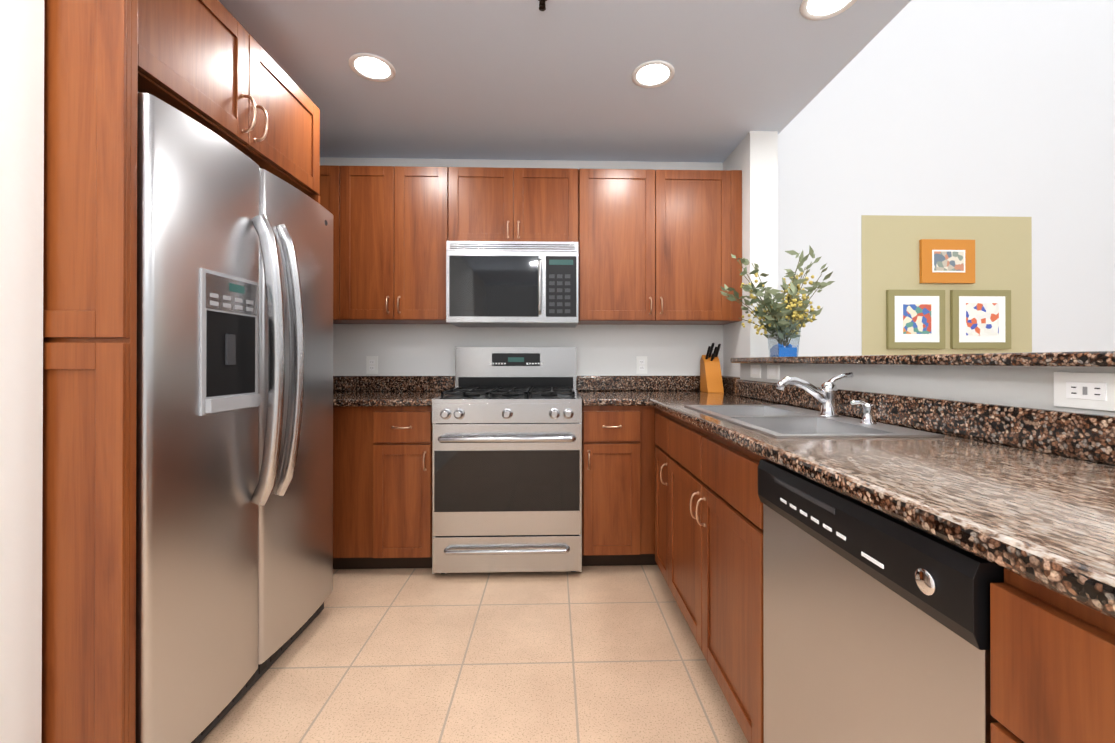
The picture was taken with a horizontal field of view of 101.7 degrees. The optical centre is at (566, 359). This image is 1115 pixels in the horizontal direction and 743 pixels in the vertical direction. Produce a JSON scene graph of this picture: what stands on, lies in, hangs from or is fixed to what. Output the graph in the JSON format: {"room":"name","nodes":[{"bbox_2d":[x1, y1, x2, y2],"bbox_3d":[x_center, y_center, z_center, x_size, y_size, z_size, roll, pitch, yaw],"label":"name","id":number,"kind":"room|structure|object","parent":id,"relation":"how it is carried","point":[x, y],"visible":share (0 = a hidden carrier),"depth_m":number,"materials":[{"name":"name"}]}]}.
{"room":"kitchen","nodes":[
{"label":"kitchen","id":0,"kind":"room"},
{"bbox_2d":[0,0,43,742],"bbox_3d":[-2.023,-0.106,-0.873,1.765,2.430,3.772,0,0,-2],"label":"wall","id":1,"kind":"structure","parent":0,"point":[21,215],"depth_m":1.00,"materials":[{"name":"white paint"}]},
{"bbox_2d":[200,565,747,742],"bbox_3d":[1.279,1.141,1.385,8.500,0.050,8.100,0,0,-2],"label":"floor","id":2,"kind":"structure","parent":0,"point":[600,654],"depth_m":1.64,"materials":[{"name":"tile"}]},
{"bbox_2d":[41,0,319,742],"bbox_3d":[-1.474,-0.008,1.538,0.865,2.250,1.000,0,0,-2],"label":"surround","id":3,"kind":"object","parent":2,"relation":"on","point":[214,66],"visible":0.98,"depth_m":1.05,"materials":[{"name":"brown wood"}]},
{"bbox_2d":[135,92,332,742],"bbox_3d":[-1.395,0.230,1.549,0.964,1.775,0.932,0,0,-2],"label":"fridge","id":4,"kind":"object","parent":2,"relation":"on","point":[234,502],"visible":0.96,"depth_m":1.32,"materials":[{"name":"grey metal"}]},
{"bbox_2d":[333,406,431,568],"bbox_3d":[-1.103,0.682,2.625,0.811,0.877,0.640,0,0,-2],"label":"base cabinet","id":5,"kind":"object","parent":2,"relation":"on","point":[382,487],"visible":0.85,"depth_m":2.35,"materials":[{"name":"brown wood"}]},
{"bbox_2d":[333,376,454,406],"bbox_3d":[-1.102,0.174,2.630,0.813,0.137,0.633,0,0,-2],"label":"countertop","id":6,"kind":"structure","parent":5,"relation":"on","point":[364,391],"depth_m":2.92,"materials":[{"name":"stone"}]},
{"bbox_2d":[432,347,581,573],"bbox_3d":[-0.309,0.521,2.610,0.762,1.200,0.714,0,0,-2],"label":"range","id":7,"kind":"object","parent":2,"relation":"on","point":[506,459],"visible":1,"depth_m":2.32,"materials":[{"name":"grey metal"}]},
{"bbox_2d":[582,405,645,565],"bbox_3d":[0.229,0.683,2.680,0.305,0.876,0.608,0,0,-2],"label":"base cabinet","id":8,"kind":"object","parent":2,"relation":"on","point":[613,437],"depth_m":2.38,"materials":[{"name":"brown wood"}]},
{"bbox_2d":[576,376,643,405],"bbox_3d":[0.239,0.175,2.664,0.330,0.137,0.644,0,0,-2],"label":"countertop","id":9,"kind":"structure","parent":8,"relation":"on","point":[593,390],"depth_m":2.96,"materials":[{"name":"stone"}]},
{"bbox_2d":[650,437,743,572],"bbox_3d":[0.715,0.774,2.201,0.519,0.689,0.419,0,0,-2],"label":"base cabinet","id":10,"kind":"object","parent":2,"relation":"on","point":[657,444],"depth_m":2.24,"materials":[{"name":"brown wood"}]},
{"bbox_2d":[662,449,764,742],"bbox_3d":[0.732,0.772,1.618,0.519,0.689,0.960,0,0,-2],"label":"base cabinet","id":11,"kind":"object","parent":2,"relation":"on","point":[678,502],"depth_m":1.40,"materials":[{"name":"brown wood"}]},
{"bbox_2d":[644,376,1114,618],"bbox_3d":[0.764,0.168,0.662,0.600,0.137,4.678,0,0,-2],"label":"countertop","id":12,"kind":"structure","parent":11,"relation":"on","point":[1027,493],"depth_m":0.84,"materials":[{"name":"stone"}]},
{"bbox_2d":[700,343,723,392],"bbox_3d":[0.916,0.052,2.859,0.100,0.308,0.149,0,0,-2],"label":"knife block","id":13,"kind":"object","parent":12,"relation":"on","point":[710,376],"visible":1,"depth_m":2.83,"materials":[{"name":"orange wood"}]},
{"bbox_2d":[684,405,943,437],"bbox_3d":[0.742,0.289,1.567,0.438,0.186,0.812,0,0,-2],"label":"sink","id":14,"kind":"object","parent":12,"relation":"in","point":[781,421],"visible":0.31,"depth_m":1.55,"materials":[{"name":"silver metal"}]},
{"bbox_2d":[850,400,876,424],"bbox_3d":[0.897,0.159,1.372,0.072,0.072,0.044,0,0,-2],"label":"soap dispenser","id":15,"kind":"object","parent":14,"relation":"on","point":[867,418],"visible":1,"depth_m":1.36,"materials":[{"name":"silver metal"}]},
{"bbox_2d":[776,372,853,416],"bbox_3d":[0.854,0.120,1.571,0.258,0.151,0.062,0,0,-2],"label":"faucet","id":16,"kind":"object","parent":12,"relation":"on","point":[825,394],"visible":1,"depth_m":1.56,"materials":[{"name":"silver metal"}]},
{"bbox_2d":[758,459,1003,742],"bbox_3d":[0.744,0.677,0.844,0.533,0.876,0.583,0,0,-2],"label":"dishwasher","id":17,"kind":"object","parent":2,"relation":"on","point":[876,626],"visible":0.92,"depth_m":0.76,"materials":[{"name":"grey metal"}]},
{"bbox_2d":[990,568,1114,742],"bbox_3d":[0.807,0.671,-0.563,0.499,0.876,2.229,0,0,-2],"label":"base cabinet","id":18,"kind":"object","parent":2,"relation":"on","point":[1052,654],"depth_m":0.48,"materials":[{"name":"brown wood"}]},
{"bbox_2d":[320,157,722,391],"bbox_3d":[-0.909,-0.093,3.016,4.220,2.430,0.120,0,0,-2],"label":"wall","id":19,"kind":"structure","parent":0,"point":[429,350],"depth_m":2.98,"materials":[{"name":"white paint"}]},
{"bbox_2d":[319,165,354,323],"bbox_3d":[-1.512,-0.679,2.784,0.501,0.900,0.308,0,0,-2],"label":"upper cabinet","id":20,"kind":"object","parent":19,"relation":"attached to","point":[335,181],"depth_m":2.64,"materials":[{"name":"brown wood"}]},
{"bbox_2d":[366,356,377,373],"bbox_3d":[-1.257,0.037,2.940,0.072,0.115,0.008,0,0,-2],"label":"electrical outlet","id":21,"kind":"object","parent":19,"relation":"attached to","point":[371,364],"visible":1,"depth_m":2.94,"materials":[{"name":"white plastic"}]},
{"bbox_2d":[351,166,450,323],"bbox_3d":[-1.039,-0.679,2.798,0.680,0.900,0.308,0,0,-2],"label":"upper cabinet","id":22,"kind":"object","parent":19,"relation":"attached to","point":[401,215],"depth_m":2.65,"materials":[{"name":"brown wood"}]},
{"bbox_2d":[451,167,582,244],"bbox_3d":[-0.315,-0.904,2.820,0.768,0.450,0.308,0,0,-2],"label":"upper cabinet","id":23,"kind":"object","parent":19,"relation":"attached to","point":[488,203],"depth_m":2.67,"materials":[{"name":"brown wood"}]},
{"bbox_2d":[446,241,578,327],"bbox_3d":[-0.312,-0.443,2.759,0.754,0.466,0.425,0,0,-2],"label":"microwave","id":24,"kind":"object","parent":23,"relation":"attached to","point":[512,283],"visible":1,"depth_m":2.59,"materials":[{"name":"grey metal"}]},
{"bbox_2d":[636,356,646,373],"bbox_3d":[0.498,0.037,2.992,0.072,0.115,0.008,0,0,-2],"label":"electrical outlet","id":25,"kind":"object","parent":19,"relation":"attached to","point":[641,364],"visible":1,"depth_m":2.99,"materials":[{"name":"white plastic"}]},
{"bbox_2d":[577,169,741,324],"bbox_3d":[0.556,-0.679,2.845,0.976,0.900,0.308,0,0,-2],"label":"upper cabinet","id":26,"kind":"object","parent":19,"relation":"attached to","point":[657,247],"depth_m":2.69,"materials":[{"name":"brown wood"}]},
{"bbox_2d":[219,0,910,162],"bbox_3d":[-0.816,-1.443,0.182,4.240,0.250,5.800,0,0,-2],"label":"ceiling","id":27,"kind":"structure","parent":0,"point":[504,79],"depth_m":2.05,"materials":[{"name":"white paint"}]},
{"bbox_2d":[349,53,395,81],"bbox_3d":[-0.871,-1.308,2.041,0.196,0.006,0.196,0,0,-2],"label":"recessed light","id":28,"kind":"object","parent":27,"relation":"in","point":[372,67],"visible":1,"depth_m":2.04,"materials":[{"name":"white glass"}]},
{"bbox_2d":[538,0,546,10],"bbox_3d":[-0.086,-1.288,1.637,0.051,0.048,0.052,0,0,-2],"label":"sprinkler","id":29,"kind":"object","parent":27,"relation":"attached to","point":[542,7],"visible":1,"depth_m":1.63,"materials":[{"name":"brown metal"}]},
{"bbox_2d":[632,60,674,87],"bbox_3d":[0.399,-1.308,2.088,0.196,0.006,0.196,0,0,-2],"label":"recessed light","id":30,"kind":"object","parent":27,"relation":"in","point":[653,74],"visible":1,"depth_m":2.08,"materials":[{"name":"white glass"}]},
{"bbox_2d":[800,0,856,20],"bbox_3d":[0.962,-1.309,1.655,0.196,0.006,0.196,0,0,-2],"label":"recessed light","id":31,"kind":"object","parent":27,"relation":"in","point":[814,10],"visible":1,"depth_m":1.69,"materials":[{"name":"white glass"}]},
{"bbox_2d":[723,131,777,376],"bbox_3d":[1.127,-0.093,2.808,0.160,2.430,0.415,0,0,-2],"label":"wall","id":32,"kind":"structure","parent":0,"point":[753,156],"depth_m":2.60,"materials":[{"name":"white paint"}]},
{"bbox_2d":[740,363,1114,415],"bbox_3d":[1.181,0.562,-0.034,0.220,1.100,5.265,0,0,-2],"label":"wall","id":33,"kind":"structure","parent":0,"point":[1026,386],"depth_m":1.22,"materials":[{"name":"grey paint"}]},
{"bbox_2d":[750,364,760,377],"bbox_3d":[0.996,0.062,2.391,0.008,0.070,0.115,0,0,-2],"label":"switch plate","id":34,"kind":"object","parent":33,"relation":"attached to","point":[755,370],"visible":1,"depth_m":2.39,"materials":[{"name":"white plastic"}]},
{"bbox_2d":[767,365,779,379],"bbox_3d":[1.002,0.061,2.201,0.008,0.070,0.115,0,0,-2],"label":"switch plate","id":35,"kind":"object","parent":33,"relation":"attached to","point":[773,371],"visible":1,"depth_m":2.19,"materials":[{"name":"white plastic"}]},
{"bbox_2d":[730,351,1114,366],"bbox_3d":[1.236,-0.002,0.469,0.480,0.030,4.263,0,0,-2],"label":"bar","id":36,"kind":"object","parent":33,"relation":"on","point":[1079,359],"visible":1,"depth_m":1.10,"materials":[{"name":"stone"}]},
{"bbox_2d":[720,246,834,356],"bbox_3d":[1.111,-0.299,2.371,0.557,0.577,0.355,0,0,-2],"label":"plant","id":37,"kind":"object","parent":36,"relation":"on","point":[782,317],"visible":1,"depth_m":2.31,"materials":[{"name":"green plant"}]},
{"bbox_2d":[1054,372,1114,410],"bbox_3d":[1.040,0.063,0.907,0.009,0.072,0.118,0,0,-2],"label":"outlet","id":38,"kind":"object","parent":33,"relation":"attached to","point":[1095,391],"visible":1,"depth_m":0.91,"materials":[{"name":"white plastic"}]},
{"bbox_2d":[778,0,1114,356],"bbox_3d":[3.334,-1.077,3.314,4.280,4.400,0.220,0,0,-2],"label":"wall","id":39,"kind":"structure","parent":0,"point":[988,126],"depth_m":3.29,"materials":[{"name":"white paint"}]},
{"bbox_2d":[886,290,944,348],"bbox_3d":[2.511,-0.288,3.261,0.417,0.422,0.025,0,0,-2],"label":"picture frame","id":40,"kind":"object","parent":39,"relation":"attached to","point":[915,319],"visible":1,"depth_m":3.25,"materials":[{"name":"beige"}]},
{"bbox_2d":[919,239,974,283],"bbox_3d":[2.745,-0.705,3.270,0.393,0.312,0.025,0,0,-2],"label":"picture frame","id":41,"kind":"object","parent":39,"relation":"attached to","point":[946,261],"visible":1,"depth_m":3.26,"materials":[{"name":"orange wood"}]},
{"bbox_2d":[950,290,1010,348],"bbox_3d":[2.991,-0.288,3.276,0.432,0.422,0.025,0,0,-2],"label":"picture frame","id":42,"kind":"object","parent":39,"relation":"attached to","point":[980,319],"visible":1,"depth_m":3.26,"materials":[{"name":"beige"}]}
]}

